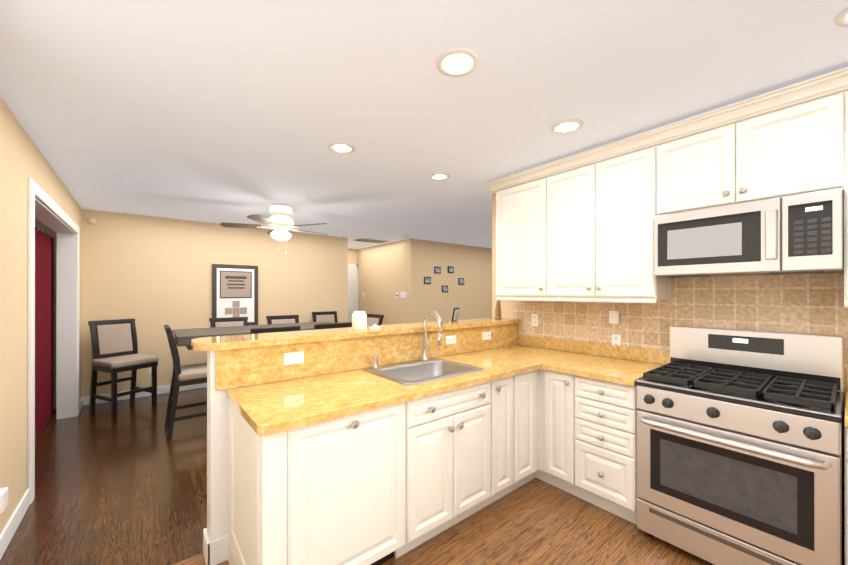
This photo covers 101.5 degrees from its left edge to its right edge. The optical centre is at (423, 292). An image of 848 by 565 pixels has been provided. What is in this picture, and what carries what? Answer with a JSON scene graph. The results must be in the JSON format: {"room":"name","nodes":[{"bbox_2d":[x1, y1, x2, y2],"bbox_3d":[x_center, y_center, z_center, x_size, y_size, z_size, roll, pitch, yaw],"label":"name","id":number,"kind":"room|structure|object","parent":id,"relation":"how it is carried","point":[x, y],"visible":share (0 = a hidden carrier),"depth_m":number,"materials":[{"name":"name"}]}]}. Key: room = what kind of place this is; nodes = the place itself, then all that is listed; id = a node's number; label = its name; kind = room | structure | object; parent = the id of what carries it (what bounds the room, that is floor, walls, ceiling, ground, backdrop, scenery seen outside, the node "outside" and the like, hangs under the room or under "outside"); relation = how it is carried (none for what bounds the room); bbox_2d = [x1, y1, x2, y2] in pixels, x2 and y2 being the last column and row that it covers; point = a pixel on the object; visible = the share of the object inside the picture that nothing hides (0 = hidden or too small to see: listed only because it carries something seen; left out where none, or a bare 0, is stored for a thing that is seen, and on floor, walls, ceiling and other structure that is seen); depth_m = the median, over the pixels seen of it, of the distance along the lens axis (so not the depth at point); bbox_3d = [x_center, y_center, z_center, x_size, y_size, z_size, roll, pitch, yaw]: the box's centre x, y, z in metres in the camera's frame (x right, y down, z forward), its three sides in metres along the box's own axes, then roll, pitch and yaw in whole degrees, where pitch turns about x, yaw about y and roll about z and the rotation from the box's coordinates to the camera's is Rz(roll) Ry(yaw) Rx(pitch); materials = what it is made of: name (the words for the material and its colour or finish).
{"room":"kitchen","nodes":[
{"label":"kitchen","id":0,"kind":"room"},
{"bbox_2d":[0,97,81,533],"bbox_3d":[-1.914,0.178,1.277,0.155,2.500,7.910,0,0,-39],"label":"wall","id":1,"kind":"structure","parent":0,"point":[15,156],"depth_m":2.12,"materials":[{"name":"beige paint"}]},
{"bbox_2d":[0,487,7,513],"bbox_3d":[-2.201,1.069,1.794,0.050,0.220,0.095,0,0,-39],"label":"outlet","id":2,"kind":"object","parent":1,"relation":"attached to","point":[3,498],"depth_m":1.79,"materials":[{"name":"white plastic"}]},
{"bbox_2d":[35,226,53,439],"bbox_3d":[-3.550,0.374,3.076,0.070,2.061,2.485,0,0,-39],"label":"curtain","id":3,"kind":"object","parent":1,"relation":"hanging from","point":[44,326],"visible":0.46,"depth_m":3.66,"materials":[{"name":"red fabric"}]},
{"bbox_2d":[35,218,46,232],"bbox_3d":[-5.279,0.180,4.079,1.545,2.500,0.100,0,0,-39],"label":"wall","id":4,"kind":"structure","parent":0,"point":[40,225],"depth_m":4.37,"materials":[{"name":"beige paint"}]},
{"bbox_2d":[0,177,206,559],"bbox_3d":[0.815,0.326,4.422,8.355,2.210,9.360,0,0,-39],"label":"baseboard","id":5,"kind":"structure","parent":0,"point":[69,404],"depth_m":3.92,"materials":[{"name":"white wood"}]},
{"bbox_2d":[47,209,347,409],"bbox_3d":[-3.065,0.181,5.513,3.990,2.500,0.120,0,0,-39],"label":"wall","id":6,"kind":"structure","parent":0,"point":[151,276],"depth_m":5.01,"materials":[{"name":"beige paint"}]},
{"bbox_2d":[88,217,96,223],"bbox_3d":[-4.256,-0.929,4.450,0.090,0.090,0.032,0,0,-39],"label":"smoke detector","id":7,"kind":"object","parent":6,"relation":"attached to","point":[92,220],"visible":1,"depth_m":4.44,"materials":[{"name":"beige plastic"}]},
{"bbox_2d":[212,264,257,325],"bbox_3d":[-2.974,0.044,5.479,0.650,0.975,0.040,0,0,-39],"label":"picture","id":8,"kind":"object","parent":6,"relation":"attached to","point":[234,290],"visible":0.85,"depth_m":5.46},
{"bbox_2d":[348,249,357,267],"bbox_3d":[-2.040,0.183,8.210,1.240,2.500,0.120,0,0,-39],"label":"wall","id":9,"kind":"structure","parent":0,"point":[352,256],"depth_m":8.38,"materials":[{"name":"beige paint"}]},
{"bbox_2d":[348,268,356,321],"bbox_3d":[-1.912,0.408,8.163,0.760,2.030,0.106,0,0,-39],"label":"hall door","id":10,"kind":"structure","parent":9,"relation":"in","point":[352,290],"depth_m":8.33,"materials":[{"name":"white"}]},
{"bbox_2d":[348,264,357,310],"bbox_3d":[-1.953,0.368,8.189,0.888,2.130,0.018,0,0,-39],"label":"door frame","id":11,"kind":"structure","parent":9,"relation":"attached to","point":[352,265],"depth_m":8.45,"materials":[{"name":"white wood"}]},
{"bbox_2d":[358,239,415,324],"bbox_3d":[-0.887,0.183,7.677,0.120,2.500,2.160,0,0,-39],"label":"wall","id":12,"kind":"structure","parent":0,"point":[386,272],"depth_m":7.40,"materials":[{"name":"beige paint"}]},
{"bbox_2d":[400,292,406,297],"bbox_3d":[-0.410,0.042,6.982,0.009,0.102,0.207,0,0,-39],"label":"light switch","id":13,"kind":"object","parent":12,"relation":"attached to","point":[403,294],"depth_m":6.98,"materials":[{"name":"white plastic"}]},
{"bbox_2d":[0,388,844,564],"bbox_3d":[0.222,1.478,3.941,10.120,0.104,9.600,0,0,-39],"label":"floor","id":14,"kind":"structure","parent":0,"point":[127,485],"depth_m":2.23,"materials":[{"name":"brown wood"}]},
{"bbox_2d":[88,319,158,417],"bbox_3d":[-3.706,0.886,4.281,0.569,1.095,0.490,0,0,25],"label":"chair","id":15,"kind":"object","parent":14,"relation":"on","point":[114,347],"visible":1,"depth_m":4.26,"materials":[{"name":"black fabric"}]},
{"bbox_2d":[164,324,206,440],"bbox_3d":[-2.414,0.885,3.697,0.569,1.095,0.490,0,0,-39],"label":"chair","id":16,"kind":"object","parent":14,"relation":"on","point":[186,375],"visible":0.54,"depth_m":3.46,"materials":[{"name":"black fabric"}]},
{"bbox_2d":[209,317,247,327],"bbox_3d":[-2.532,0.886,4.592,0.490,1.095,0.569,0,0,-39],"label":"chair","id":17,"kind":"object","parent":14,"relation":"on","point":[229,322],"visible":0.19,"depth_m":4.76,"materials":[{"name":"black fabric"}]},
{"bbox_2d":[172,321,331,349],"bbox_3d":[-2.045,0.941,4.524,1.970,0.980,0.920,0,0,-39],"label":"dining table","id":18,"kind":"object","parent":14,"relation":"on","point":[184,337],"visible":0.06,"depth_m":4.05,"materials":[{"name":"grey wood"}]},
{"bbox_2d":[250,325,299,333],"bbox_3d":[-1.641,0.885,3.668,0.490,1.095,0.569,0,0,-39],"label":"chair","id":19,"kind":"object","parent":14,"relation":"on","point":[273,329],"visible":0.1,"depth_m":3.44,"materials":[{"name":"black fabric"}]},
{"bbox_2d":[266,315,298,324],"bbox_3d":[-1.973,0.886,5.045,0.490,1.095,0.569,0,0,-39],"label":"chair","id":20,"kind":"object","parent":14,"relation":"on","point":[282,319],"visible":0.19,"depth_m":5.21,"materials":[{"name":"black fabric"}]},
{"bbox_2d":[223,394,410,564],"bbox_3d":[-0.571,0.991,1.830,0.712,0.875,0.658,0,0,-39],"label":"base cabinet","id":21,"kind":"object","parent":14,"relation":"on","point":[267,521],"depth_m":1.56,"materials":[{"name":"white wood"}]},
{"bbox_2d":[191,318,522,353],"bbox_3d":[-0.189,0.280,2.717,2.718,0.040,0.325,0,0,-39],"label":"countertop","id":22,"kind":"structure","parent":21,"relation":"on","point":[289,338],"depth_m":2.21,"materials":[{"name":"yellow stone"}]},
{"bbox_2d":[352,311,366,329],"bbox_3d":[-0.459,0.195,2.463,0.104,0.128,0.104,0,0,-39],"label":"candle jar","id":23,"kind":"object","parent":22,"relation":"on","point":[359,320],"visible":1,"depth_m":2.42,"materials":[{"name":"beige wax"}]},
{"bbox_2d":[369,324,380,328],"bbox_3d":[-0.354,0.243,2.509,0.088,0.031,0.088,0,0,-39],"label":"lid","id":24,"kind":"object","parent":22,"relation":"on","point":[374,326],"visible":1,"depth_m":2.48,"materials":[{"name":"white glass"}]},
{"bbox_2d":[451,308,458,321],"bbox_3d":[0.285,0.196,3.141,0.037,0.124,0.100,0,0,31],"label":"framed picture","id":25,"kind":"object","parent":22,"relation":"on","point":[455,314],"visible":0.98,"depth_m":3.12,"materials":[{"name":"black metal"}]},
{"bbox_2d":[495,300,501,318],"bbox_3d":[0.741,0.152,3.461,0.070,0.215,0.070,0,0,-39],"label":"figurine","id":26,"kind":"object","parent":22,"relation":"on","point":[498,311],"visible":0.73,"depth_m":3.44,"materials":[{"name":"brown wood"}]},
{"bbox_2d":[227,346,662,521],"bbox_3d":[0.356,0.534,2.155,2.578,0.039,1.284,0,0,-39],"label":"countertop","id":27,"kind":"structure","parent":21,"relation":"on","point":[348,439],"depth_m":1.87,"materials":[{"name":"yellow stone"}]},
{"bbox_2d":[373,355,380,367],"bbox_3d":[-0.315,0.464,2.341,0.040,0.086,0.081,0,0,-39],"label":"soap dispenser","id":28,"kind":"object","parent":27,"relation":"on","point":[375,357],"depth_m":2.35,"materials":[{"name":"silver metal"}]},
{"bbox_2d":[359,358,486,385],"bbox_3d":[-0.009,0.599,2.326,0.654,0.184,0.540,0,0,-39],"label":"sink","id":29,"kind":"object","parent":27,"relation":"in","point":[414,370],"depth_m":2.44,"materials":[{"name":"silver metal"}]},
{"bbox_2d":[419,311,442,361],"bbox_3d":[0.070,0.318,2.568,0.094,0.379,0.213,0,0,-39],"label":"faucet","id":30,"kind":"object","parent":27,"relation":"on","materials":[{"name":"silver metal"}]},
{"bbox_2d":[312,311,337,322],"bbox_3d":[-1.653,0.887,6.128,0.490,1.095,0.569,0,0,-39],"label":"chair","id":31,"kind":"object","parent":14,"relation":"on","point":[329,316],"depth_m":6.30,"materials":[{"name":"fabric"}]},
{"bbox_2d":[314,322,351,329],"bbox_3d":[-1.163,0.885,4.094,0.490,1.095,0.569,0,0,-39],"label":"chair","id":32,"kind":"object","parent":14,"relation":"on","point":[332,325],"visible":0.08,"depth_m":3.86,"materials":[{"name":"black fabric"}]},
{"bbox_2d":[367,314,383,325],"bbox_3d":[-0.985,0.886,5.383,0.569,1.095,0.490,0,0,-39],"label":"end chair","id":33,"kind":"object","parent":14,"relation":"on","point":[373,319],"visible":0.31,"depth_m":5.49,"materials":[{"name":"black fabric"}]},
{"bbox_2d":[411,450,494,549],"bbox_3d":[-0.033,1.072,2.266,0.675,0.715,0.658,0,0,-39],"label":"base cabinet","id":34,"kind":"object","parent":14,"relation":"on","point":[440,501],"depth_m":2.02,"materials":[{"name":"white wood"}]},
{"bbox_2d":[495,438,518,500],"bbox_3d":[0.322,0.992,2.554,0.238,0.875,0.658,0,0,-39],"label":"base cabinet","id":35,"kind":"object","parent":14,"relation":"on","point":[507,455],"depth_m":2.34,"materials":[{"name":"white wood"}]},
{"bbox_2d":[519,430,538,486],"bbox_3d":[0.538,0.992,2.729,0.317,0.875,0.658,0,0,-39],"label":"base cabinet","id":36,"kind":"object","parent":14,"relation":"on","point":[529,444],"depth_m":2.50,"materials":[{"name":"white wood"}]},
{"bbox_2d":[539,414,570,493],"bbox_3d":[1.180,0.992,2.671,0.648,0.875,0.281,0,0,-39],"label":"base cabinet","id":37,"kind":"object","parent":14,"relation":"on","point":[555,439],"depth_m":2.47,"materials":[{"name":"white wood"}]},
{"bbox_2d":[571,382,637,524],"bbox_3d":[1.389,0.992,2.413,0.648,0.875,0.383,0,0,-39],"label":"base cabinet","id":38,"kind":"object","parent":14,"relation":"on","point":[603,435],"depth_m":2.19,"materials":[{"name":"white wood"}]},
{"bbox_2d":[636,325,843,564],"bbox_3d":[1.717,0.829,1.923,0.733,1.200,0.772,0,0,-39],"label":"range","id":39,"kind":"object","parent":14,"relation":"on","point":[740,447],"visible":1,"depth_m":1.76,"materials":[{"name":"silver metal"}]},
{"bbox_2d":[845,426,847,564],"bbox_3d":[2.151,0.991,1.472,0.648,0.875,0.458,0,0,-39],"label":"base cabinet","id":40,"kind":"object","parent":14,"relation":"on","point":[846,431],"depth_m":1.45,"materials":[{"name":"white wood"}]},
{"bbox_2d":[844,390,847,429],"bbox_3d":[2.289,0.533,1.283,0.673,0.039,0.926,0,0,-39],"label":"countertop","id":41,"kind":"structure","parent":40,"relation":"on","point":[845,391],"depth_m":1.57,"materials":[{"name":"yellow stone"}]},
{"bbox_2d":[0,0,847,248],"bbox_3d":[0.222,-1.120,3.943,10.120,0.100,9.600,0,0,-39],"label":"ceiling","id":42,"kind":"structure","parent":0,"point":[220,111],"depth_m":1.82,"materials":[{"name":"white paint"}]},
{"bbox_2d":[220,204,327,249],"bbox_3d":[-1.765,-0.771,4.298,1.265,0.594,1.248,0,0,-39],"label":"ceiling fan","id":43,"kind":"object","parent":42,"relation":"hanging from","point":[279,222],"visible":1,"depth_m":4.15,"materials":[{"name":"beige"}]},
{"bbox_2d":[328,142,354,153],"bbox_3d":[-0.606,-1.065,2.551,0.196,0.010,0.196,0,0,-39],"label":"recessed light","id":44,"kind":"object","parent":42,"relation":"in","point":[342,147],"visible":1,"depth_m":2.54,"materials":[{"name":"white"}]},
{"bbox_2d":[351,237,390,243],"bbox_3d":[-1.075,-1.060,7.036,0.700,0.014,0.400,0,0,-39],"label":"ceiling vent","id":45,"kind":"object","parent":42,"relation":"in","point":[370,240],"visible":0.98,"depth_m":6.97,"materials":[{"name":"grey metal"}]},
{"bbox_2d":[429,173,449,180],"bbox_3d":[0.143,-1.065,3.183,0.196,0.010,0.196,0,0,-39],"label":"recessed light","id":46,"kind":"object","parent":42,"relation":"in","point":[439,176],"visible":1,"depth_m":3.18,"materials":[{"name":"white"}]},
{"bbox_2d":[436,48,478,76],"bbox_3d":[0.156,-1.066,1.611,0.196,0.010,0.196,0,0,-39],"label":"recessed light","id":47,"kind":"object","parent":42,"relation":"in","point":[450,62],"visible":1,"depth_m":1.60,"materials":[{"name":"white"}]},
{"bbox_2d":[550,119,582,133],"bbox_3d":[0.917,-1.066,2.228,0.196,0.010,0.196,0,0,-39],"label":"recessed light","id":48,"kind":"object","parent":42,"relation":"in","point":[566,126],"visible":1,"depth_m":2.22,"materials":[{"name":"white"}]},
{"bbox_2d":[835,6,847,25],"bbox_3d":[1.679,-1.066,1.288,0.196,0.010,0.196,0,0,-39],"label":"recessed light","id":49,"kind":"object","parent":42,"relation":"in","point":[841,18],"visible":1,"depth_m":1.34,"materials":[{"name":"white"}]},
{"bbox_2d":[416,239,491,322],"bbox_3d":[1.119,0.183,7.990,3.390,2.500,0.120,0,0,-39],"label":"wall","id":50,"kind":"structure","parent":0,"point":[471,298],"depth_m":7.53,"materials":[{"name":"beige paint"}]},
{"bbox_2d":[424,277,430,283],"bbox_3d":[0.072,-0.258,7.050,0.170,0.140,0.020,0,0,-39],"label":"wall frame","id":51,"kind":"object","parent":50,"relation":"attached to","point":[427,280],"visible":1,"depth_m":7.04,"materials":[{"name":"black metal"}]},
{"bbox_2d":[434,267,440,273],"bbox_3d":[0.282,-0.477,7.220,0.170,0.140,0.020,0,0,-39],"label":"wall frame","id":52,"kind":"object","parent":50,"relation":"attached to","point":[437,269],"visible":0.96,"depth_m":7.21,"materials":[{"name":"black metal"}]},
{"bbox_2d":[442,285,447,291],"bbox_3d":[0.445,-0.087,7.352,0.170,0.140,0.020,0,0,-39],"label":"wall frame","id":53,"kind":"object","parent":50,"relation":"attached to","point":[444,288],"visible":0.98,"depth_m":7.33,"materials":[{"name":"black metal"}]},
{"bbox_2d":[448,266,453,272],"bbox_3d":[0.577,-0.502,7.459,0.170,0.140,0.020,0,0,-39],"label":"wall frame","id":54,"kind":"object","parent":50,"relation":"attached to","point":[450,269],"visible":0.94,"depth_m":7.44,"materials":[{"name":"black metal"}]},
{"bbox_2d":[458,278,463,284],"bbox_3d":[0.826,-0.257,7.660,0.170,0.140,0.020,0,0,-39],"label":"wall frame","id":55,"kind":"object","parent":50,"relation":"attached to","point":[461,281],"visible":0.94,"depth_m":7.65,"materials":[{"name":"black metal"}]},
{"bbox_2d":[492,193,844,558],"bbox_3d":[2.103,0.179,2.146,0.120,2.500,4.200,0,0,-39],"label":"wall","id":56,"kind":"structure","parent":0,"point":[506,308],"depth_m":3.70,"materials":[{"name":"beige paint"}]},
{"bbox_2d":[215,322,518,389],"bbox_3d":[-0.074,0.407,2.646,2.628,0.215,0.020,0,0,-39],"label":"backsplash","id":57,"kind":"structure","parent":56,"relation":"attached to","point":[233,368],"depth_m":2.22,"materials":[{"name":"yellow stone"}]},
{"bbox_2d":[491,166,542,301],"bbox_3d":[0.971,-0.502,3.184,0.328,1.093,0.535,0,0,-39],"label":"upper cabinet","id":58,"kind":"object","parent":56,"relation":"attached to","point":[519,197],"depth_m":3.07,"materials":[{"name":"white wood"}]},
{"bbox_2d":[543,150,590,301],"bbox_3d":[1.264,-0.502,2.822,0.328,1.093,0.398,0,0,-39],"label":"upper cabinet","id":59,"kind":"object","parent":56,"relation":"attached to","point":[566,182],"depth_m":2.73,"materials":[{"name":"white wood"}]},
{"bbox_2d":[591,130,674,301],"bbox_3d":[1.513,-0.502,2.515,0.328,1.093,0.392,0,0,-39],"label":"upper cabinet","id":60,"kind":"object","parent":56,"relation":"attached to","point":[625,172],"depth_m":2.40,"materials":[{"name":"white wood"}]},
{"bbox_2d":[519,334,847,389],"bbox_3d":[1.890,0.464,2.294,0.020,0.100,3.000,0,0,-39],"label":"backsplash","id":61,"kind":"structure","parent":56,"relation":"attached to","point":[636,353],"depth_m":2.83,"materials":[{"name":"yellow stone"}]},
{"bbox_2d":[659,106,730,215],"bbox_3d":[1.760,-0.772,2.211,0.328,0.553,0.391,0,0,-39],"label":"upper cabinet","id":62,"kind":"object","parent":56,"relation":"attached to","point":[695,153],"depth_m":2.09,"materials":[{"name":"white wood"}]},
{"bbox_2d":[731,70,846,204],"bbox_3d":[2.006,-0.773,1.907,0.328,0.553,0.391,0,0,-39],"label":"upper cabinet","id":63,"kind":"object","parent":56,"relation":"attached to","point":[792,140],"depth_m":1.78,"materials":[{"name":"white wood"}]},
{"bbox_2d":[654,188,843,277],"bbox_3d":[1.851,-0.297,2.032,0.389,0.390,0.772,0,0,-39],"label":"over-the-range microwave","id":64,"kind":"object","parent":63,"relation":"attached to","point":[799,234],"visible":1,"depth_m":1.85,"materials":[{"name":"silver metal"}]},
{"bbox_2d":[839,66,847,305],"bbox_3d":[2.274,-0.503,1.576,0.328,1.093,0.462,0,0,-39],"label":"upper cabinet","id":65,"kind":"object","parent":56,"relation":"attached to","point":[843,277],"depth_m":1.66,"materials":[{"name":"white wood"}]}
]}

